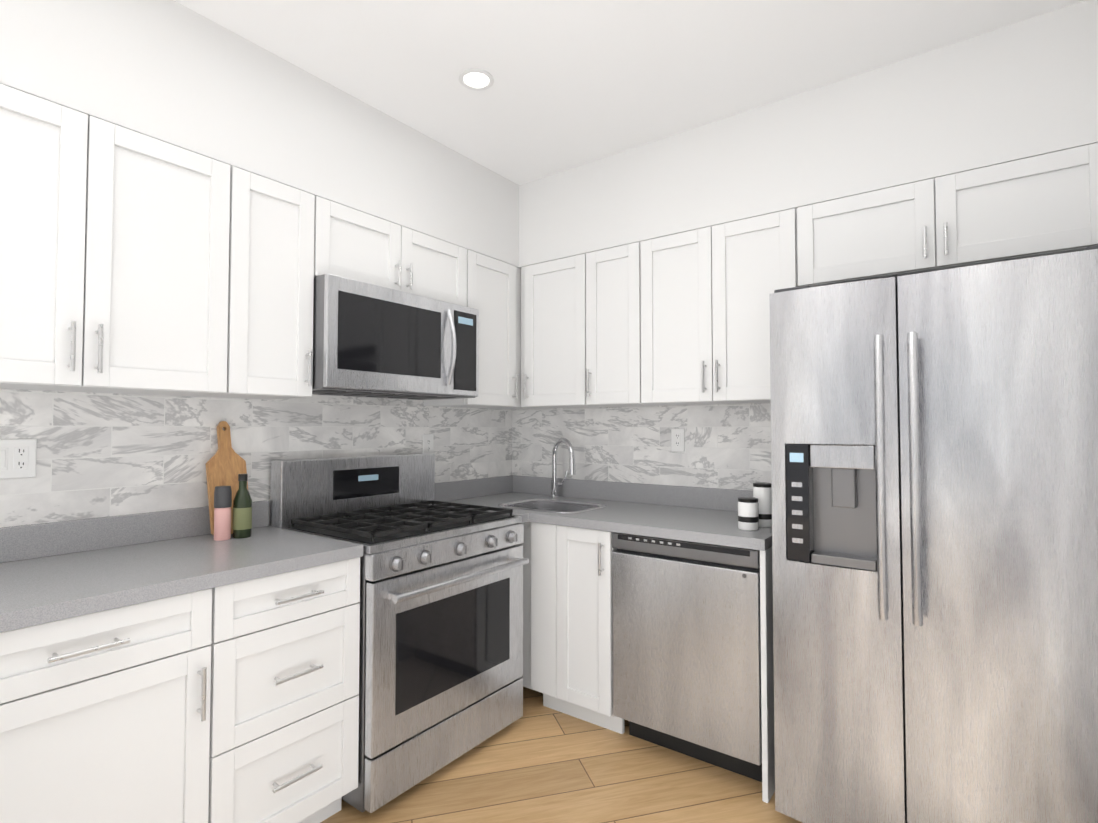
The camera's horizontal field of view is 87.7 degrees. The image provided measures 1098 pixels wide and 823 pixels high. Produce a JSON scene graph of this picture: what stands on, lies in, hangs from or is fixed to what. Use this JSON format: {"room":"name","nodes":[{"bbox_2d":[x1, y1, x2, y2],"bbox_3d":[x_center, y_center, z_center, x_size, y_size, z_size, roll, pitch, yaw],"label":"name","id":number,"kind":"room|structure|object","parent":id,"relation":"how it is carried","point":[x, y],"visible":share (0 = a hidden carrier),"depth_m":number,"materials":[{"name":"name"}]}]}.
{"room":"kitchen","nodes":[
{"label":"kitchen","id":0,"kind":"room"},
{"bbox_2d":[320,687,802,822],"bbox_3d":[-1.488,1.322,-0.464,2.940,0.060,8.120,-1,-2,36],"label":"floor","id":1,"kind":"structure","parent":0,"point":[537,762],"depth_m":2.09,"materials":[{"name":"brown wood"}]},
{"bbox_2d":[0,588,211,822],"bbox_3d":[-1.309,0.911,1.490,0.657,0.875,0.550,-1,-2,36],"label":"base cabinet","id":2,"kind":"object","parent":1,"relation":"on","point":[105,716],"visible":0.94,"depth_m":1.37,"materials":[{"name":"white wood"}]},
{"bbox_2d":[208,557,359,822],"bbox_3d":[-1.006,0.923,1.900,0.657,0.875,0.463,-1,-2,36],"label":"drawers","id":3,"kind":"object","parent":1,"relation":"on","point":[284,720],"visible":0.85,"depth_m":1.71,"materials":[{"name":"white wood"}]},
{"bbox_2d":[270,454,528,812],"bbox_3d":[-0.589,0.787,2.387,0.733,1.175,0.800,-1,-2,36],"label":"range","id":4,"kind":"object","parent":1,"relation":"on","point":[441,643],"visible":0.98,"depth_m":2.20,"materials":[{"name":"silver metal"}]},
{"bbox_2d":[519,522,623,733],"bbox_3d":[0.004,0.953,2.925,1.060,0.875,0.657,-1,-2,36],"label":"base cabinet","id":5,"kind":"object","parent":1,"relation":"on","point":[567,627],"visible":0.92,"depth_m":2.51,"materials":[{"name":"white wood"}]},
{"bbox_2d":[434,438,771,550],"bbox_3d":[0.241,0.403,2.733,1.694,0.540,0.714,-1,-2,36],"label":"countertop","id":6,"kind":"structure","parent":5,"relation":"on","point":[698,514],"depth_m":2.81,"materials":[{"name":"grey stone"}]},
{"bbox_2d":[498,499,605,512],"bbox_3d":[0.015,0.574,2.883,0.488,0.206,0.388,-1,-2,36],"label":"sink","id":7,"kind":"object","parent":6,"relation":"in","point":[537,505],"depth_m":3.02,"materials":[{"name":"silver metal"}]},
{"bbox_2d":[550,438,575,497],"bbox_3d":[0.094,0.314,3.168,0.211,0.336,0.169,-1,-2,36],"label":"faucet","id":8,"kind":"object","parent":6,"relation":"on","point":[560,488],"depth_m":3.20,"materials":[{"name":"silver metal"}]},
{"bbox_2d":[738,497,758,530],"bbox_3d":[0.770,0.394,2.210,0.077,0.120,0.077,-1,-2,36],"label":"canister","id":9,"kind":"object","parent":6,"relation":"on","point":[748,513],"visible":1,"depth_m":2.18,"materials":[{"name":"white ceramic"}]},
{"bbox_2d":[753,482,771,526],"bbox_3d":[0.855,0.371,2.285,0.077,0.170,0.077,-1,-2,36],"label":"canister","id":10,"kind":"object","parent":6,"relation":"on","point":[762,492],"visible":0.73,"depth_m":2.25,"materials":[{"name":"white ceramic"}]},
{"bbox_2d":[612,532,761,781],"bbox_3d":[0.679,0.940,2.434,0.600,0.872,0.602,-1,-2,36],"label":"dishwasher","id":11,"kind":"object","parent":1,"relation":"on","point":[686,650],"visible":0.71,"depth_m":2.18,"materials":[{"name":"grey metal"}]},
{"bbox_2d":[760,547,774,802],"bbox_3d":[0.939,0.934,2.256,0.020,0.875,0.620,-1,-2,36],"label":"cabinet end panel","id":12,"kind":"object","parent":1,"relation":"on","point":[767,680],"visible":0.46,"depth_m":2.02,"materials":[{"name":"white wood"}]},
{"bbox_2d":[769,245,1097,822],"bbox_3d":[1.290,0.474,1.879,0.903,1.772,0.790,-1,-2,36],"label":"fridge","id":13,"kind":"object","parent":1,"relation":"on","point":[934,457],"visible":1,"depth_m":1.61,"materials":[{"name":"grey metal"}]},
{"bbox_3d":[-1.507,0.893,0.875,1.072,0.875,0.669,-1,-2,36],"label":"base cabinet","id":14,"kind":"object","parent":1,"relation":"on","visible":0},
{"bbox_2d":[0,500,362,632],"bbox_3d":[-1.206,0.397,1.282,1.092,0.139,1.717,-1,-2,36],"label":"countertop","id":15,"kind":"structure","parent":14,"relation":"on","point":[53,571],"depth_m":1.69,"materials":[{"name":"grey stone"}]},
{"bbox_2d":[214,486,231,540],"bbox_3d":[-1.144,0.355,2.005,0.054,0.185,0.053,-1,-2,36],"label":"salt grinder","id":16,"kind":"object","parent":15,"relation":"on","point":[222,510],"visible":1,"depth_m":1.98,"materials":[{"name":"pink plastic"}]},
{"bbox_2d":[206,421,247,535],"bbox_3d":[-1.195,0.243,2.124,0.105,0.415,0.135,-1,-2,36],"label":"cutting board","id":17,"kind":"object","parent":15,"relation":"on","point":[225,464],"visible":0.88,"depth_m":2.12,"materials":[{"name":"brown wood"}]},
{"bbox_2d":[232,474,251,537],"bbox_3d":[-1.099,0.336,2.050,0.061,0.225,0.060,-1,-2,36],"label":"oil bottle","id":18,"kind":"object","parent":15,"relation":"on","point":[242,515],"visible":1,"depth_m":2.03,"materials":[{"name":"green glass"}]},
{"bbox_2d":[174,0,1084,184],"bbox_3d":[-1.488,-1.377,-0.385,2.940,0.060,8.120,-1,-2,36],"label":"ceiling","id":19,"kind":"structure","parent":0,"point":[576,83],"depth_m":2.04,"materials":[{"name":"white paint"}]},
{"bbox_2d":[0,0,520,268],"bbox_3d":[-0.921,-1.040,2.378,0.312,0.453,2.750,-1,-2,36],"label":"soffit","id":20,"kind":"structure","parent":19,"relation":"attached to","point":[173,72],"depth_m":1.95,"materials":[{"name":"white paint"}]},
{"bbox_2d":[459,69,493,90],"bbox_3d":[-0.278,-1.268,2.189,0.134,0.006,0.134,-1,-2,36],"label":"recessed light","id":21,"kind":"object","parent":19,"relation":"in","point":[476,79],"visible":1,"depth_m":2.19,"materials":[{"name":"white plastic"}]},
{"bbox_2d":[519,0,1097,267],"bbox_3d":[0.889,-1.034,2.555,2.388,0.453,0.312,-1,-2,36],"label":"soffit","id":22,"kind":"structure","parent":19,"relation":"attached to","point":[1027,88],"depth_m":2.18,"materials":[{"name":"white paint"}]},
{"bbox_3d":[0.892,0.066,2.789,2.700,2.640,0.120,-1,-2,36],"label":"wall","id":23,"kind":"structure","parent":0,"visible":0},
{"bbox_2d":[521,254,610,408],"bbox_3d":[0.091,-0.407,3.090,0.430,0.765,0.352,-1,-2,36],"label":"upper cabinet","id":24,"kind":"object","parent":23,"relation":"attached to","point":[553,334],"visible":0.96,"depth_m":2.98,"materials":[{"name":"white wood"}]},
{"bbox_2d":[586,242,668,406],"bbox_3d":[0.387,-0.414,2.871,0.300,0.765,0.352,-1,-2,36],"label":"upper cabinet","id":25,"kind":"object","parent":23,"relation":"attached to","point":[613,326],"visible":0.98,"depth_m":2.76,"materials":[{"name":"white wood"}]},
{"bbox_2d":[512,403,771,490],"bbox_3d":[0.471,0.228,3.018,1.745,0.570,0.006,-1,-2,36],"label":"wall tile","id":26,"kind":"structure","parent":23,"relation":"attached to","point":[727,446],"depth_m":2.97,"materials":[{"name":"stone"}]},
{"bbox_2d":[671,429,684,451],"bbox_3d":[0.648,0.144,2.878,0.070,0.116,0.010,-1,-2,36],"label":"electrical outlet","id":27,"kind":"object","parent":26,"relation":"attached to","point":[677,440],"visible":1,"depth_m":2.87,"materials":[{"name":"white plastic"}]},
{"bbox_2d":[640,208,798,405],"bbox_3d":[0.785,-0.422,2.576,0.686,0.765,0.352,-1,-2,36],"label":"upper cabinet","id":28,"kind":"object","parent":23,"relation":"attached to","point":[705,318],"visible":0.88,"depth_m":2.46,"materials":[{"name":"white wood"}]},
{"bbox_2d":[797,143,1097,286],"bbox_3d":[1.430,-0.659,2.106,0.910,0.320,0.352,-1,-2,36],"label":"upper cabinet","id":29,"kind":"object","parent":23,"relation":"attached to","point":[1040,205],"visible":0.94,"depth_m":1.96,"materials":[{"name":"white wood"}]},
{"bbox_3d":[-2.621,-0.003,0.414,0.120,2.640,8.120,-1,-2,36],"label":"wall","id":30,"kind":"structure","parent":0,"visible":0},
{"bbox_2d":[0,84,229,395],"bbox_3d":[-1.396,-0.449,1.669,0.352,0.765,0.762,-1,-2,36],"label":"upper cabinet","id":31,"kind":"object","parent":30,"relation":"attached to","point":[114,258],"visible":0.98,"depth_m":1.62,"materials":[{"name":"white wood"}]},
{"bbox_2d":[190,166,314,399],"bbox_3d":[-1.079,-0.437,2.098,0.352,0.765,0.300,-1,-2,36],"label":"upper cabinet","id":32,"kind":"object","parent":30,"relation":"attached to","point":[270,295],"visible":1,"depth_m":2.01,"materials":[{"name":"white wood"}]},
{"bbox_2d":[0,389,511,527],"bbox_3d":[-1.046,-0.014,2.437,0.006,1.020,2.744,-1,-2,36],"label":"wall tile","id":33,"kind":"structure","parent":30,"relation":"attached to","point":[98,455],"depth_m":2.06,"materials":[{"name":"stone"}]},
{"bbox_2d":[0,439,36,478],"bbox_3d":[-1.586,0.139,1.685,0.012,0.116,0.116,-1,-2,36],"label":"double electrical outlet","id":34,"kind":"object","parent":33,"relation":"attached to","point":[17,458],"visible":1,"depth_m":1.70,"materials":[{"name":"white plastic"}]},
{"bbox_2d":[423,434,433,453],"bbox_3d":[-0.629,0.177,2.979,0.010,0.116,0.070,-1,-2,36],"label":"outlet","id":35,"kind":"object","parent":33,"relation":"attached to","point":[427,443],"visible":0.75,"depth_m":2.97,"materials":[{"name":"white plastic"}]},
{"bbox_2d":[314,196,466,306],"bbox_3d":[-0.750,-0.651,2.549,0.352,0.310,0.800,-1,-2,36],"label":"upper cabinet","id":36,"kind":"object","parent":30,"relation":"attached to","point":[352,243],"visible":0.69,"depth_m":2.41,"materials":[{"name":"white wood"}]},
{"bbox_2d":[312,274,478,399],"bbox_3d":[-0.710,-0.281,2.508,0.450,0.425,0.800,-1,-2,36],"label":"microwave","id":37,"kind":"object","parent":36,"relation":"attached to","point":[373,340],"visible":0.92,"depth_m":2.32,"materials":[{"name":"silver metal"}]},
{"bbox_2d":[424,250,550,409],"bbox_3d":[-0.297,-0.406,3.153,0.352,0.765,0.712,-1,-2,36],"label":"upper cabinet","id":38,"kind":"object","parent":30,"relation":"attached to","point":[493,291],"visible":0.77,"depth_m":2.97,"materials":[{"name":"white wood"}]}
]}

